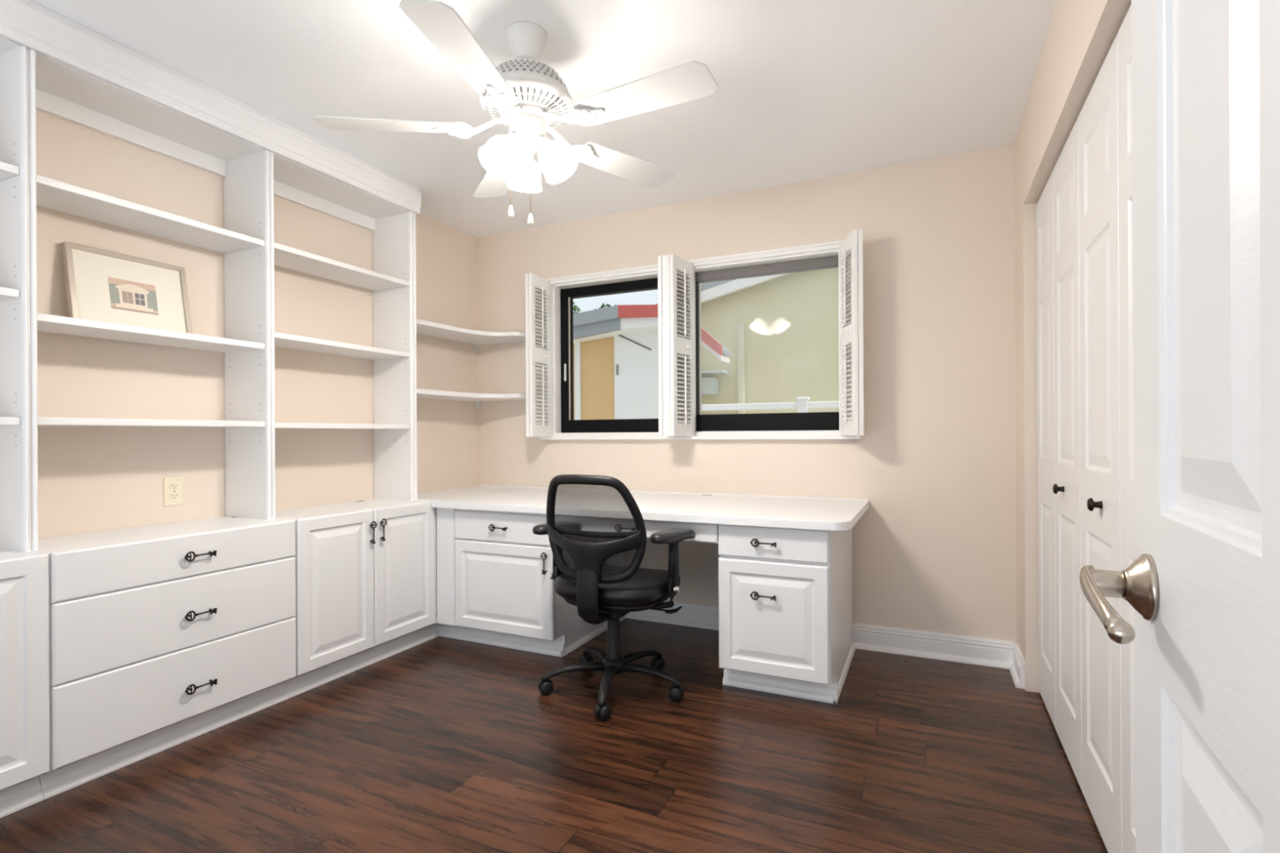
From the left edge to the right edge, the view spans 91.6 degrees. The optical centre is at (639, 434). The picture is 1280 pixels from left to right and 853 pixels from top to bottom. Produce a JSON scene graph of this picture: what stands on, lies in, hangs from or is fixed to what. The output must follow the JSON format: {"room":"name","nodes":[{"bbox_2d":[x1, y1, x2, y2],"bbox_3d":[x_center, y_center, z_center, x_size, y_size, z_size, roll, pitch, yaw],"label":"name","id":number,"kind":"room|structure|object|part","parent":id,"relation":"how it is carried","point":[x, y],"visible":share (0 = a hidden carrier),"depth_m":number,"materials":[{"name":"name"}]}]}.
{"room":"office","nodes":[
{"label":"office","id":0,"kind":"room"},
{"bbox_2d":[35,109,477,604],"bbox_3d":[-2.010,-0.110,2.321,0.120,2.400,4.515,0,0,25],"label":"wall","id":1,"kind":"structure","parent":0,"point":[91,478],"depth_m":2.59,"materials":[{"name":"beige paint"}]},
{"bbox_2d":[163,476,183,506],"bbox_3d":[-1.861,0.227,2.483,0.009,0.114,0.072,0,0,25],"label":"wall outlet","id":2,"kind":"object","parent":1,"relation":"attached to","point":[173,486],"visible":1,"depth_m":2.48,"materials":[{"name":"beige plastic"}]},
{"bbox_2d":[169,493,178,499],"bbox_3d":[-1.859,0.247,2.482,0.003,0.025,0.032,0,0,25],"label":"socket","id":3,"kind":"object","parent":2,"relation":"attached to","point":[172,495],"depth_m":2.48,"materials":[{"name":"beige plastic"}]},
{"bbox_2d":[169,483,178,489],"bbox_3d":[-1.859,0.207,2.482,0.003,0.025,0.032,0,0,25],"label":"socket","id":4,"kind":"object","parent":2,"relation":"attached to","point":[172,486],"depth_m":2.48,"materials":[{"name":"beige plastic"}]},
{"bbox_2d":[0,0,422,213],"bbox_3d":[-1.758,-1.237,2.193,0.174,0.145,2.500,0,0,25],"label":"crown molding","id":5,"kind":"structure","parent":1,"relation":"attached to","point":[27,23],"depth_m":2.24,"materials":[{"name":"white paint"}]},
{"bbox_2d":[416,319,539,352],"bbox_3d":[-1.033,-0.584,3.679,0.506,0.070,0.821,0,0,25],"label":"corner shelf","id":6,"kind":"object","parent":1,"relation":"attached to","point":[477,338],"visible":0.82,"depth_m":3.75,"materials":[{"name":"white wood"}]},
{"bbox_2d":[416,388,540,408],"bbox_3d":[-1.031,-0.209,3.679,0.506,0.072,0.821,0,0,25],"label":"corner shelf","id":7,"kind":"object","parent":1,"relation":"attached to","point":[423,393],"visible":0.83,"depth_m":3.73,"materials":[{"name":"white wood"}]},
{"bbox_2d":[30,0,1057,237],"bbox_3d":[-0.266,-1.369,1.507,3.940,0.100,4.515,0,0,25],"label":"ceiling","id":8,"kind":"structure","parent":0,"point":[807,90],"depth_m":2.28,"materials":[{"name":"paint"}]},
{"bbox_2d":[312,0,718,226],"bbox_3d":[-0.342,-0.993,2.024,1.236,0.650,1.269,0,0,25],"label":"ceiling fan","id":9,"kind":"object","parent":8,"relation":"hanging from","point":[523,94],"visible":1,"depth_m":1.96,"materials":[{"name":"white metal"}]},
{"bbox_3d":[-0.803,-0.993,1.998,0.440,0.006,0.140,-1,12,-7],"label":"blade","id":10,"kind":"part","parent":9,"relation":"part of","materials":[{"name":"white wood"}]},
{"bbox_3d":[-0.455,-0.988,1.624,0.140,0.006,0.440,11,4,11],"label":"blade","id":11,"kind":"part","parent":9,"relation":"part of","materials":[{"name":"white wood"}]},
{"bbox_3d":[-0.554,-1.006,2.445,0.140,0.006,0.440,-13,7,-24],"label":"blade","id":12,"kind":"part","parent":9,"relation":"part of","materials":[{"name":"white wood"}]},
{"bbox_3d":[-0.449,-0.888,1.976,0.121,0.129,0.127,0,0,25],"label":"lamp shade","id":13,"kind":"part","parent":9,"relation":"part of","materials":[{"name":"white glass"}]},
{"bbox_3d":[-0.413,-0.951,2.011,0.050,0.053,0.059,0,0,25],"label":"lamp arm","id":14,"kind":"part","parent":9,"relation":"part of","materials":[{"name":"white metal"}]},
{"bbox_3d":[-0.400,-0.889,2.156,0.125,0.129,0.127,0,0,25],"label":"lamp shade","id":15,"kind":"part","parent":9,"relation":"part of","materials":[{"name":"white glass"}]},
{"bbox_3d":[-0.387,-0.951,2.107,0.054,0.053,0.056,0,0,25],"label":"lamp arm","id":16,"kind":"part","parent":9,"relation":"part of","materials":[{"name":"white metal"}]},
{"bbox_3d":[-0.352,-0.826,1.995,0.002,0.244,0.002,0,0,25],"label":"pull chain","id":17,"kind":"part","parent":9,"relation":"part of","materials":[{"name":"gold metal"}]},
{"bbox_3d":[-0.315,-0.951,2.036,0.059,0.053,0.049,0,0,25],"label":"lamp arm","id":18,"kind":"part","parent":9,"relation":"part of","materials":[{"name":"white metal"}]},
{"bbox_3d":[-0.266,-0.889,2.025,0.128,0.129,0.119,0,0,25],"label":"lamp shade","id":19,"kind":"part","parent":9,"relation":"part of","materials":[{"name":"white glass"}]},
{"bbox_3d":[-0.052,-1.010,2.346,0.440,0.006,0.140,-2,-9,-43],"label":"blade","id":20,"kind":"part","parent":9,"relation":"part of","materials":[{"name":"white wood"}]},
{"bbox_3d":[0.009,-0.999,1.839,0.440,0.006,0.140,0,-9,29],"label":"blade","id":21,"kind":"part","parent":9,"relation":"part of","materials":[{"name":"white wood"}]},
{"bbox_2d":[0,617,1108,852],"bbox_3d":[-0.291,1.107,1.425,3.940,0.050,4.335,0,0,25],"label":"floor","id":22,"kind":"structure","parent":0,"point":[438,744],"depth_m":2.02,"materials":[{"name":"brown wood"}]},
{"bbox_2d":[0,553,49,817],"bbox_3d":[-2.071,0.722,1.565,0.392,0.738,0.768,0,0,25],"label":"base cabinet","id":23,"kind":"object","parent":22,"relation":"on","point":[24,695],"visible":1,"depth_m":1.78,"materials":[{"name":"white paint"}]},
{"bbox_2d":[0,498,431,559],"bbox_3d":[-1.753,0.360,2.278,0.375,0.020,2.332,0,0,25],"label":"countertop","id":24,"kind":"structure","parent":23,"relation":"on","point":[82,540],"depth_m":2.32,"materials":[{"name":"white laminate"}]},
{"bbox_2d":[0,35,26,551],"bbox_3d":[-2.132,-0.414,1.589,0.269,1.534,0.766,0,0,25],"label":"bookcase","id":25,"kind":"object","parent":24,"relation":"on","point":[11,313],"visible":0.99,"depth_m":1.89,"materials":[{"name":"white wood"}]},
{"bbox_3d":[-2.131,-0.789,1.587,0.253,0.023,0.732,0,0,25],"label":"shelf","id":26,"kind":"part","parent":25,"relation":"part of","materials":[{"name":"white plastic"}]},
{"bbox_3d":[-2.136,-1.172,1.589,0.269,0.018,0.734,0,0,25],"label":"panel","id":27,"kind":"part","parent":25,"relation":"part of","materials":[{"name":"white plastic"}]},
{"bbox_3d":[-2.129,-0.420,1.587,0.253,0.023,0.732,0,0,25],"label":"shelf","id":28,"kind":"part","parent":25,"relation":"part of","materials":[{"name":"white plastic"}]},
{"bbox_3d":[-2.127,-0.038,1.587,0.253,0.023,0.732,0,0,25],"label":"shelf","id":29,"kind":"part","parent":25,"relation":"part of","materials":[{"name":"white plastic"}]},
{"bbox_2d":[20,45,267,551],"bbox_3d":[-1.808,-0.415,2.270,0.282,1.534,0.773,0,0,25],"label":"bookcase","id":30,"kind":"object","parent":24,"relation":"on","point":[49,85],"visible":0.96,"depth_m":2.32,"materials":[{"name":"white wood"}]},
{"bbox_3d":[-1.842,-0.406,1.879,0.013,1.516,0.035,0,0,25],"label":"trim","id":31,"kind":"part","parent":30,"relation":"part of","materials":[{"name":"white paint"}]},
{"bbox_2d":[61,241,192,333],"bbox_3d":[-1.893,-0.520,2.316,0.079,0.300,0.383,0,0,25],"label":"picture frame","id":32,"kind":"object","parent":30,"relation":"on","point":[102,285],"visible":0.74,"depth_m":2.29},
{"bbox_2d":[107,276,158,315],"bbox_3d":[-1.885,-0.513,2.317,0.023,0.115,0.151,0,0,25],"label":"print","id":33,"kind":"object","parent":32,"relation":"attached to","point":[126,295],"depth_m":2.31},
{"bbox_3d":[-1.929,-1.133,2.333,0.018,0.062,0.725,0,0,25],"label":"rail","id":34,"kind":"part","parent":30,"relation":"part of","materials":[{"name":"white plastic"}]},
{"bbox_3d":[-1.815,-1.173,2.280,0.269,0.018,0.725,0,0,25],"label":"panel","id":35,"kind":"part","parent":30,"relation":"part of","materials":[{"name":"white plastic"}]},
{"bbox_3d":[-1.807,-0.360,2.279,0.253,0.023,0.723,0,0,25],"label":"shelf","id":36,"kind":"part","parent":30,"relation":"part of","materials":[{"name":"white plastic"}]},
{"bbox_3d":[-1.809,-0.783,2.279,0.253,0.023,0.723,0,0,25],"label":"shelf","id":37,"kind":"part","parent":30,"relation":"part of","materials":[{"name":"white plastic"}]},
{"bbox_3d":[-1.805,-0.041,2.279,0.253,0.023,0.723,0,0,25],"label":"shelf","id":38,"kind":"part","parent":30,"relation":"part of","materials":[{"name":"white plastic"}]},
{"bbox_3d":[-1.655,-0.416,2.616,0.269,1.534,0.016,0,0,25],"label":"panel","id":39,"kind":"part","parent":30,"relation":"part of","materials":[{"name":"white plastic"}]},
{"bbox_2d":[264,150,417,519],"bbox_3d":[-1.479,-0.417,2.980,0.282,1.534,0.823,0,0,25],"label":"bookcase","id":40,"kind":"object","parent":24,"relation":"on","point":[392,281],"visible":0.77,"depth_m":3.26,"materials":[{"name":"white wood"}]},
{"bbox_3d":[-1.523,-0.408,2.566,0.013,1.516,0.035,0,0,25],"label":"trim","id":41,"kind":"part","parent":40,"relation":"part of","materials":[{"name":"white paint"}]},
{"bbox_3d":[-1.603,-1.135,3.034,0.018,0.062,0.755,0,0,25],"label":"rail","id":42,"kind":"part","parent":40,"relation":"part of","materials":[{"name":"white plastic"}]},
{"bbox_3d":[-1.489,-1.175,2.981,0.269,0.018,0.755,0,0,25],"label":"panel","id":43,"kind":"part","parent":40,"relation":"part of","materials":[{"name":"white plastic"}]},
{"bbox_3d":[-1.484,-0.789,2.980,0.253,0.023,0.753,0,0,25],"label":"shelf","id":44,"kind":"part","parent":40,"relation":"part of","materials":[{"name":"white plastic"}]},
{"bbox_3d":[-1.482,-0.416,2.980,0.253,0.023,0.753,0,0,25],"label":"shelf","id":45,"kind":"part","parent":40,"relation":"part of","materials":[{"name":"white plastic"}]},
{"bbox_3d":[-1.480,-0.039,2.980,0.253,0.023,0.753,0,0,25],"label":"shelf","id":46,"kind":"part","parent":40,"relation":"part of","materials":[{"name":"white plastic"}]},
{"bbox_3d":[-1.323,-0.418,3.331,0.269,1.534,0.016,0,0,25],"label":"panel","id":47,"kind":"part","parent":40,"relation":"part of","materials":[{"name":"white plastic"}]},
{"bbox_3d":[-1.192,-0.410,3.277,0.013,1.516,0.042,0,0,25],"label":"trim","id":48,"kind":"part","parent":40,"relation":"part of","materials":[{"name":"white paint"}]},
{"bbox_2d":[39,520,296,799],"bbox_3d":[-1.732,0.720,2.265,0.417,0.738,0.785,0,0,25],"label":"base cabinet","id":49,"kind":"object","parent":22,"relation":"on","point":[157,645],"visible":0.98,"depth_m":2.10,"materials":[{"name":"white paint"}]},
{"bbox_3d":[-1.575,0.623,2.191,0.019,0.243,0.778,0,0,25],"label":"drawer","id":50,"kind":"part","parent":49,"relation":"part of","materials":[{"name":"white paint"}]},
{"bbox_3d":[-1.576,0.424,2.191,0.019,0.148,0.778,0,0,25],"label":"drawer","id":51,"kind":"part","parent":49,"relation":"part of","materials":[{"name":"white paint"}]},
{"bbox_3d":[-1.573,0.870,2.191,0.019,0.245,0.778,0,0,25],"label":"drawer","id":52,"kind":"part","parent":49,"relation":"part of","materials":[{"name":"white paint"}]},
{"bbox_3d":[-1.552,0.424,2.191,0.025,0.037,0.106,0,0,25],"label":"key pull","id":53,"kind":"part","parent":49,"relation":"part of","materials":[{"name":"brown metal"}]},
{"bbox_3d":[-1.550,0.885,2.191,0.025,0.037,0.106,0,0,25],"label":"key pull","id":54,"kind":"part","parent":49,"relation":"part of","materials":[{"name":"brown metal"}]},
{"bbox_3d":[-1.551,0.630,2.191,0.025,0.037,0.106,0,0,25],"label":"key pull","id":55,"kind":"part","parent":49,"relation":"part of","materials":[{"name":"brown metal"}]},
{"bbox_2d":[284,500,439,697],"bbox_3d":[-1.380,0.718,3.023,0.417,0.738,0.884,0,0,25],"label":"base cabinet","id":56,"kind":"object","parent":22,"relation":"on","point":[366,580],"visible":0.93,"depth_m":2.84,"materials":[{"name":"white paint"}]},
{"bbox_3d":[-1.326,0.670,2.726,0.019,0.642,0.386,0,0,25],"label":"door","id":57,"kind":"part","parent":56,"relation":"part of","materials":[{"name":"white paint"}]},
{"bbox_3d":[-1.235,0.452,2.872,0.025,0.106,0.037,0,0,25],"label":"key pull","id":58,"kind":"part","parent":56,"relation":"part of","materials":[{"name":"brown metal"}]},
{"bbox_3d":[-1.210,0.448,2.926,0.025,0.106,0.037,0,0,25],"label":"key pull","id":59,"kind":"part","parent":56,"relation":"part of","materials":[{"name":"brown metal"}]},
{"bbox_3d":[-1.161,0.669,3.080,0.019,0.642,0.388,0,0,25],"label":"door","id":60,"kind":"part","parent":56,"relation":"part of","materials":[{"name":"white paint"}]},
{"bbox_2d":[436,507,626,657],"bbox_3d":[-0.618,0.731,3.468,0.809,0.705,0.815,0,0,25],"label":"base cabinet","id":61,"kind":"object","parent":22,"relation":"on","point":[495,586],"visible":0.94,"depth_m":3.11,"materials":[{"name":"white paint"}]},
{"bbox_3d":[-0.701,0.462,3.070,0.106,0.037,0.025,0,0,25],"label":"key pull","id":62,"kind":"part","parent":61,"relation":"part of","materials":[{"name":"brown metal"}]},
{"bbox_3d":[-0.685,0.463,3.087,0.595,0.143,0.019,0,0,25],"label":"drawer","id":63,"kind":"part","parent":61,"relation":"part of","materials":[{"name":"white paint"}]},
{"bbox_3d":[-0.683,0.763,3.087,0.595,0.445,0.019,0,0,25],"label":"door","id":64,"kind":"part","parent":61,"relation":"part of","materials":[{"name":"white paint"}]},
{"bbox_3d":[-0.453,0.611,2.955,0.037,0.106,0.025,0,0,25],"label":"key pull","id":65,"kind":"part","parent":61,"relation":"part of","materials":[{"name":"brown metal"}]},
{"bbox_3d":[-0.236,1.067,3.341,0.013,0.028,0.704,0,0,25],"label":"moulding","id":66,"kind":"part","parent":61,"relation":"part of","materials":[{"name":"white paint"}]},
{"bbox_2d":[532,474,695,720],"bbox_3d":[-0.115,0.618,2.658,0.617,0.926,0.615,0,0,-28],"label":"office chair","id":67,"kind":"object","parent":22,"relation":"on","point":[601,592],"visible":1,"depth_m":2.45,"materials":[{"name":"black plastic"}]},
{"bbox_3d":[-0.302,0.573,2.738,0.177,0.293,0.095,0,0,25],"label":"armrest","id":68,"kind":"part","parent":67,"relation":"part of","materials":[{"name":"black plastic"}]},
{"bbox_3d":[-0.277,0.994,2.610,0.273,0.066,0.052,0,0,-13],"label":"leg","id":69,"kind":"part","parent":67,"relation":"part of","materials":[{"name":"black plastic"}]},
{"bbox_3d":[-0.189,0.994,2.799,0.052,0.066,0.273,0,0,-27],"label":"leg","id":70,"kind":"part","parent":67,"relation":"part of","materials":[{"name":"black plastic"}]},
{"bbox_3d":[-0.201,0.290,2.448,0.411,0.202,0.104,0,0,25],"label":"backrest","id":71,"kind":"part","parent":67,"relation":"part of","materials":[{"name":"black fabric"}]},
{"bbox_3d":[-0.201,0.372,2.446,0.451,0.433,0.142,0,0,25],"label":"backrest frame","id":72,"kind":"part","parent":67,"relation":"part of","materials":[{"name":"black plastic"}]},
{"bbox_3d":[-0.137,0.994,2.480,0.052,0.066,0.273,0,0,9],"label":"leg","id":73,"kind":"part","parent":67,"relation":"part of","materials":[{"name":"black plastic"}]},
{"bbox_3d":[-0.094,0.641,2.689,0.500,0.094,0.480,0,0,25],"label":"seat","id":74,"kind":"part","parent":67,"relation":"part of","materials":[{"name":"black leather"}]},
{"bbox_3d":[0.000,0.993,2.776,0.052,0.066,0.273,0,0,41],"label":"leg","id":75,"kind":"part","parent":67,"relation":"part of","materials":[{"name":"black plastic"}]},
{"bbox_3d":[0.043,0.993,2.576,0.273,0.066,0.052,0,0,25],"label":"leg","id":76,"kind":"part","parent":67,"relation":"part of","materials":[{"name":"black plastic"}]},
{"bbox_3d":[0.033,0.730,2.611,0.176,0.013,0.010,0,0,20],"label":"tilt lever","id":77,"kind":"part","parent":67,"relation":"part of","materials":[{"name":"black plastic"}]},
{"bbox_3d":[0.076,0.571,2.562,0.177,0.293,0.095,0,0,25],"label":"armrest","id":78,"kind":"part","parent":67,"relation":"part of","materials":[{"name":"black plastic"}]},
{"bbox_2d":[718,524,855,704],"bbox_3d":[0.694,0.724,2.851,0.473,0.705,0.804,0,0,25],"label":"base cabinet","id":79,"kind":"object","parent":22,"relation":"on","point":[785,611],"visible":0.98,"depth_m":2.52,"materials":[{"name":"white paint"}]},
{"bbox_2d":[417,484,869,543],"bbox_3d":[-0.145,0.397,3.257,2.463,0.128,0.846,0,0,25],"label":"desktop","id":80,"kind":"object","parent":79,"relation":"on","point":[836,514],"depth_m":2.92,"materials":[{"name":"white laminate"}]},
{"bbox_3d":[0.049,0.417,2.986,0.814,0.085,0.505,0,0,25],"label":"pencil drawer","id":81,"kind":"part","parent":80,"relation":"part of","materials":[{"name":"white wood"}]},
{"bbox_3d":[0.498,0.653,2.513,0.106,0.037,0.025,0,0,25],"label":"key pull","id":82,"kind":"part","parent":79,"relation":"part of","materials":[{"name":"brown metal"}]},
{"bbox_3d":[0.499,0.439,2.513,0.106,0.037,0.025,0,0,25],"label":"key pull","id":83,"kind":"part","parent":79,"relation":"part of","materials":[{"name":"brown metal"}]},
{"bbox_3d":[0.533,0.441,2.521,0.448,0.131,0.019,0,0,25],"label":"drawer","id":84,"kind":"part","parent":79,"relation":"part of","materials":[{"name":"white paint"}]},
{"bbox_3d":[0.535,0.748,2.521,0.448,0.462,0.019,0,0,25],"label":"file drawer","id":85,"kind":"part","parent":79,"relation":"part of","materials":[{"name":"white paint"}]},
{"bbox_3d":[0.926,1.061,2.799,0.013,0.028,0.701,0,0,25],"label":"moulding","id":86,"kind":"part","parent":79,"relation":"part of","materials":[{"name":"white paint"}]},
{"bbox_2d":[476,144,1017,641],"bbox_3d":[0.415,-0.122,3.573,3.221,2.400,0.200,0,0,25],"label":"wall","id":87,"kind":"structure","parent":0,"point":[934,546],"depth_m":3.09,"materials":[{"name":"beige paint"}]},
{"bbox_2d":[479,484,868,500],"bbox_3d":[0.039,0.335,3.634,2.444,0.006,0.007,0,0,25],"label":"backsplash","id":88,"kind":"structure","parent":87,"relation":"attached to","point":[479,485],"depth_m":3.45,"materials":[{"name":"white laminate"}]},
{"bbox_2d":[539,240,861,439],"bbox_3d":[0.268,-0.475,3.577,1.906,1.007,0.175,0,0,25],"label":"window","id":89,"kind":"structure","parent":87,"relation":"in","point":[802,420],"depth_m":3.47,"materials":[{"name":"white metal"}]},
{"bbox_2d":[524,272,551,436],"bbox_3d":[-0.614,-0.468,3.777,0.067,0.965,0.236,0,0,25],"label":"window shutter","id":90,"kind":"object","parent":89,"relation":"attached to","point":[536,355],"visible":1,"depth_m":3.74,"materials":[{"name":"paint"}]},
{"bbox_3d":[-0.588,-0.711,3.767,0.008,0.360,0.008,0,0,21],"label":"tilt rod","id":91,"kind":"part","parent":90,"relation":"part of","materials":[{"name":"paint"}]},
{"bbox_3d":[-0.586,-0.233,3.767,0.008,0.375,0.008,0,0,21],"label":"tilt rod","id":92,"kind":"part","parent":90,"relation":"part of","materials":[{"name":"paint"}]},
{"bbox_2d":[560,277,658,432],"bbox_3d":[-0.149,-0.469,3.825,0.765,0.916,0.067,0,0,25],"label":"window","id":93,"kind":"structure","parent":89,"relation":"attached to","point":[569,424],"depth_m":3.92,"materials":[{"name":"black metal"}]},
{"bbox_3d":[-0.149,-0.898,3.831,0.765,0.058,0.053,0,0,25],"label":"head rail","id":94,"kind":"part","parent":93,"relation":"part of","materials":[{"name":"black metal"}]},
{"bbox_3d":[-0.144,-0.052,3.831,0.765,0.081,0.053,0,0,25],"label":"rail","id":95,"kind":"part","parent":93,"relation":"part of","materials":[{"name":"black metal"}]},
{"bbox_2d":[657,255,666,436],"bbox_3d":[0.143,-0.472,3.434,0.064,0.965,0.236,0,0,15],"label":"window shutter","id":96,"kind":"object","parent":89,"relation":"attached to","point":[662,380],"visible":0.52,"depth_m":3.32,"materials":[{"name":"paint"}]},
{"bbox_2d":[666,253,694,435],"bbox_3d":[0.225,-0.473,3.391,0.064,0.965,0.236,0,0,33],"label":"window shutter","id":97,"kind":"object","parent":89,"relation":"attached to","point":[677,345],"visible":1,"depth_m":3.35,"materials":[{"name":"paint"}]},
{"bbox_3d":[0.246,-0.715,3.379,0.008,0.360,0.008,0,0,33],"label":"tilt rod","id":98,"kind":"part","parent":97,"relation":"part of","materials":[{"name":"paint"}]},
{"bbox_3d":[0.248,-0.238,3.379,0.008,0.375,0.008,0,0,33],"label":"tilt rod","id":99,"kind":"part","parent":97,"relation":"part of","materials":[{"name":"paint"}]},
{"bbox_3d":[0.695,-0.908,3.439,0.817,0.052,0.053,0,0,25],"label":"head rail","id":100,"kind":"part","parent":89,"relation":"part of","materials":[{"name":"white wood"}]},
{"bbox_3d":[0.699,-0.068,3.439,0.817,0.096,0.053,0,0,25],"label":"rail","id":101,"kind":"part","parent":89,"relation":"part of","materials":[{"name":"black metal"}]},
{"bbox_2d":[839,230,863,435],"bbox_3d":[1.025,-0.477,3.036,0.064,0.965,0.236,0,0,2],"label":"window shutter","id":102,"kind":"object","parent":89,"relation":"attached to","point":[851,331],"visible":1,"depth_m":2.94,"materials":[{"name":"paint"}]},
{"bbox_3d":[0.998,-0.719,3.035,0.008,0.360,0.008,0,0,2],"label":"tilt rod","id":103,"kind":"part","parent":102,"relation":"part of","materials":[{"name":"paint"}]},
{"bbox_3d":[1.001,-0.242,3.035,0.008,0.375,0.008,0,0,2],"label":"tilt rod","id":104,"kind":"part","parent":102,"relation":"part of","materials":[{"name":"paint"}]},
{"bbox_2d":[625,600,1017,669],"bbox_3d":[0.806,1.017,3.264,2.021,0.118,0.034,0,0,25],"label":"baseboard","id":105,"kind":"structure","parent":87,"relation":"attached to","point":[930,645],"depth_m":3.03,"materials":[{"name":"white paint"}]},
{"bbox_2d":[1014,0,1131,693],"bbox_3d":[0.867,-0.124,0.873,0.115,2.400,4.315,0,0,25],"label":"wall","id":106,"kind":"structure","parent":0,"point":[1081,34],"depth_m":2.16,"materials":[{"name":"beige paint"}]},
{"bbox_2d":[1009,642,1025,688],"bbox_3d":[1.659,1.012,2.742,0.034,0.118,0.258,0,0,25],"label":"baseboard","id":107,"kind":"structure","parent":106,"relation":"attached to","point":[1017,669],"depth_m":2.69,"materials":[{"name":"white paint"}]},
{"bbox_2d":[1022,203,1035,692],"bbox_3d":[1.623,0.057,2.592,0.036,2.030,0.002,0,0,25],"label":"door frame","id":108,"kind":"structure","parent":106,"relation":"attached to","point":[1028,210],"depth_m":2.59,"materials":[{"name":"beige paint"}]},
{"bbox_2d":[1079,0,1279,852],"bbox_3d":[0.335,0.061,0.306,0.093,2.010,0.709,0,0,25],"label":"door","id":109,"kind":"structure","parent":106,"relation":"in","point":[1202,584],"depth_m":0.44,"materials":[{"name":"paint"}]},
{"bbox_3d":[0.406,0.146,0.546,0.018,0.043,0.122,0,0,23],"label":"lever","id":110,"kind":"part","parent":109,"relation":"part of","materials":[{"name":"silver metal"}]},
{"bbox_3d":[0.436,0.140,0.584,0.030,0.025,0.026,0,0,25],"label":"stem","id":111,"kind":"part","parent":109,"relation":"part of","materials":[{"name":"silver metal"}]},
{"bbox_3d":[1.309,-0.953,1.804,0.030,0.008,1.690,0,0,25],"label":"door track","id":112,"kind":"object","parent":106,"relation":"attached to","visible":0},
{"bbox_2d":[1035,170,1056,729],"bbox_3d":[1.579,0.056,2.397,0.030,2.008,0.384,0,0,25],"label":"door","id":113,"kind":"structure","parent":112,"relation":"hanging from","point":[1044,207],"depth_m":2.38,"materials":[{"name":"paint"}]},
{"bbox_2d":[1052,117,1081,789],"bbox_3d":[1.395,0.057,2.039,0.061,2.008,0.414,0,0,25],"label":"door","id":114,"kind":"structure","parent":112,"relation":"hanging from","point":[1066,487],"depth_m":2.01,"materials":[{"name":"paint"}]},
{"bbox_3d":[1.397,0.183,2.078,0.031,0.035,0.035,0,0,25],"label":"knob","id":115,"kind":"part","parent":114,"relation":"part of","materials":[{"name":"brown metal"}]},
{"bbox_2d":[1078,34,1122,852],"bbox_3d":[1.217,0.058,1.656,0.061,2.008,0.423,0,0,25],"label":"door","id":116,"kind":"structure","parent":112,"relation":"hanging from","point":[1098,118],"depth_m":1.62,"materials":[{"name":"paint"}]},
{"bbox_3d":[1.187,0.184,1.625,0.031,0.035,0.035,0,0,25],"label":"knob","id":117,"kind":"part","parent":116,"relation":"part of","materials":[{"name":"brown metal"}]},
{"bbox_2d":[1117,4,1135,852],"bbox_3d":[1.051,0.059,1.262,0.030,2.008,0.427,0,0,25],"label":"door","id":118,"kind":"structure","parent":112,"relation":"hanging from","point":[1124,34],"depth_m":1.41,"materials":[{"name":"paint"}]},
{"label":"outside","id":119,"kind":"structure","parent":0,"visible":0},
{"bbox_3d":[5.256,1.252,16.039,24.000,0.100,26.485,0,0,25],"label":"ground","id":120,"kind":"structure","parent":119,"visible":0},
{"bbox_2d":[573,302,582,314],"bbox_3d":[-2.277,-1.262,16.467,1.586,5.007,1.573,0,0,25],"label":"tree","id":121,"kind":"object","parent":120,"relation":"on","point":[575,307],"visible":0.03,"depth_m":16.30,"materials":[{"name":"green plant"}]},
{"bbox_2d":[595,302,616,309],"bbox_3d":[-0.785,-1.102,16.345,1.106,4.671,1.054,0,0,-20],"label":"tree","id":122,"kind":"object","parent":120,"relation":"on","point":[603,305],"visible":0.02,"depth_m":16.29,"materials":[{"name":"green plant"}]},
{"bbox_2d":[573,304,732,420],"bbox_3d":[-0.657,-0.247,9.193,4.260,2.960,1.280,0,0,25],"label":"building","id":123,"kind":"structure","parent":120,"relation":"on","point":[615,348],"depth_m":8.70,"materials":[{"name":"beige paint"}]},
{"bbox_3d":[-0.897,-0.150,9.139,0.090,2.770,0.080,0,0,25],"label":"corner post","id":124,"kind":"part","parent":123,"relation":"part of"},
{"bbox_3d":[-0.046,-0.220,8.705,0.670,2.600,0.050,0,0,25],"label":"door","id":125,"kind":"part","parent":123,"relation":"part of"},
{"bbox_2d":[655,267,839,414],"bbox_3d":[5.396,-1.905,10.444,9.400,6.214,5.100,0,0,25],"label":"house","id":126,"kind":"structure","parent":120,"relation":"on","point":[780,331],"depth_m":9.50,"materials":[{"name":"yellow paint"}]},
{"bbox_2d":[701,369,730,395],"bbox_3d":[1.075,-0.806,9.771,0.600,0.360,0.370,0,0,25],"label":"utility box","id":127,"kind":"object","parent":126,"relation":"attached to","point":[709,386],"visible":0.61,"depth_m":9.62,"materials":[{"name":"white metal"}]},
{"bbox_2d":[701,396,839,431],"bbox_3d":[2.030,0.432,5.674,3.505,1.575,0.110,0,0,25],"label":"vinyl fence","id":128,"kind":"object","parent":120,"relation":"on","point":[803,405],"visible":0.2,"depth_m":5.97,"materials":[{"name":"white plastic"}]},
{"bbox_3d":[2.029,-0.277,5.673,3.500,0.063,0.060,0,0,25],"label":"rail","id":129,"kind":"part","parent":128,"relation":"part of","materials":[{"name":"white plastic"}]},
{"bbox_3d":[2.032,0.314,5.673,3.500,1.030,0.020,0,0,25],"label":"infill panel","id":130,"kind":"part","parent":128,"relation":"part of","materials":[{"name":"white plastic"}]},
{"bbox_3d":[1.552,0.449,5.896,0.090,1.545,0.090,0,0,25],"label":"post","id":131,"kind":"part","parent":128,"relation":"part of","materials":[{"name":"white plastic"}]}
]}

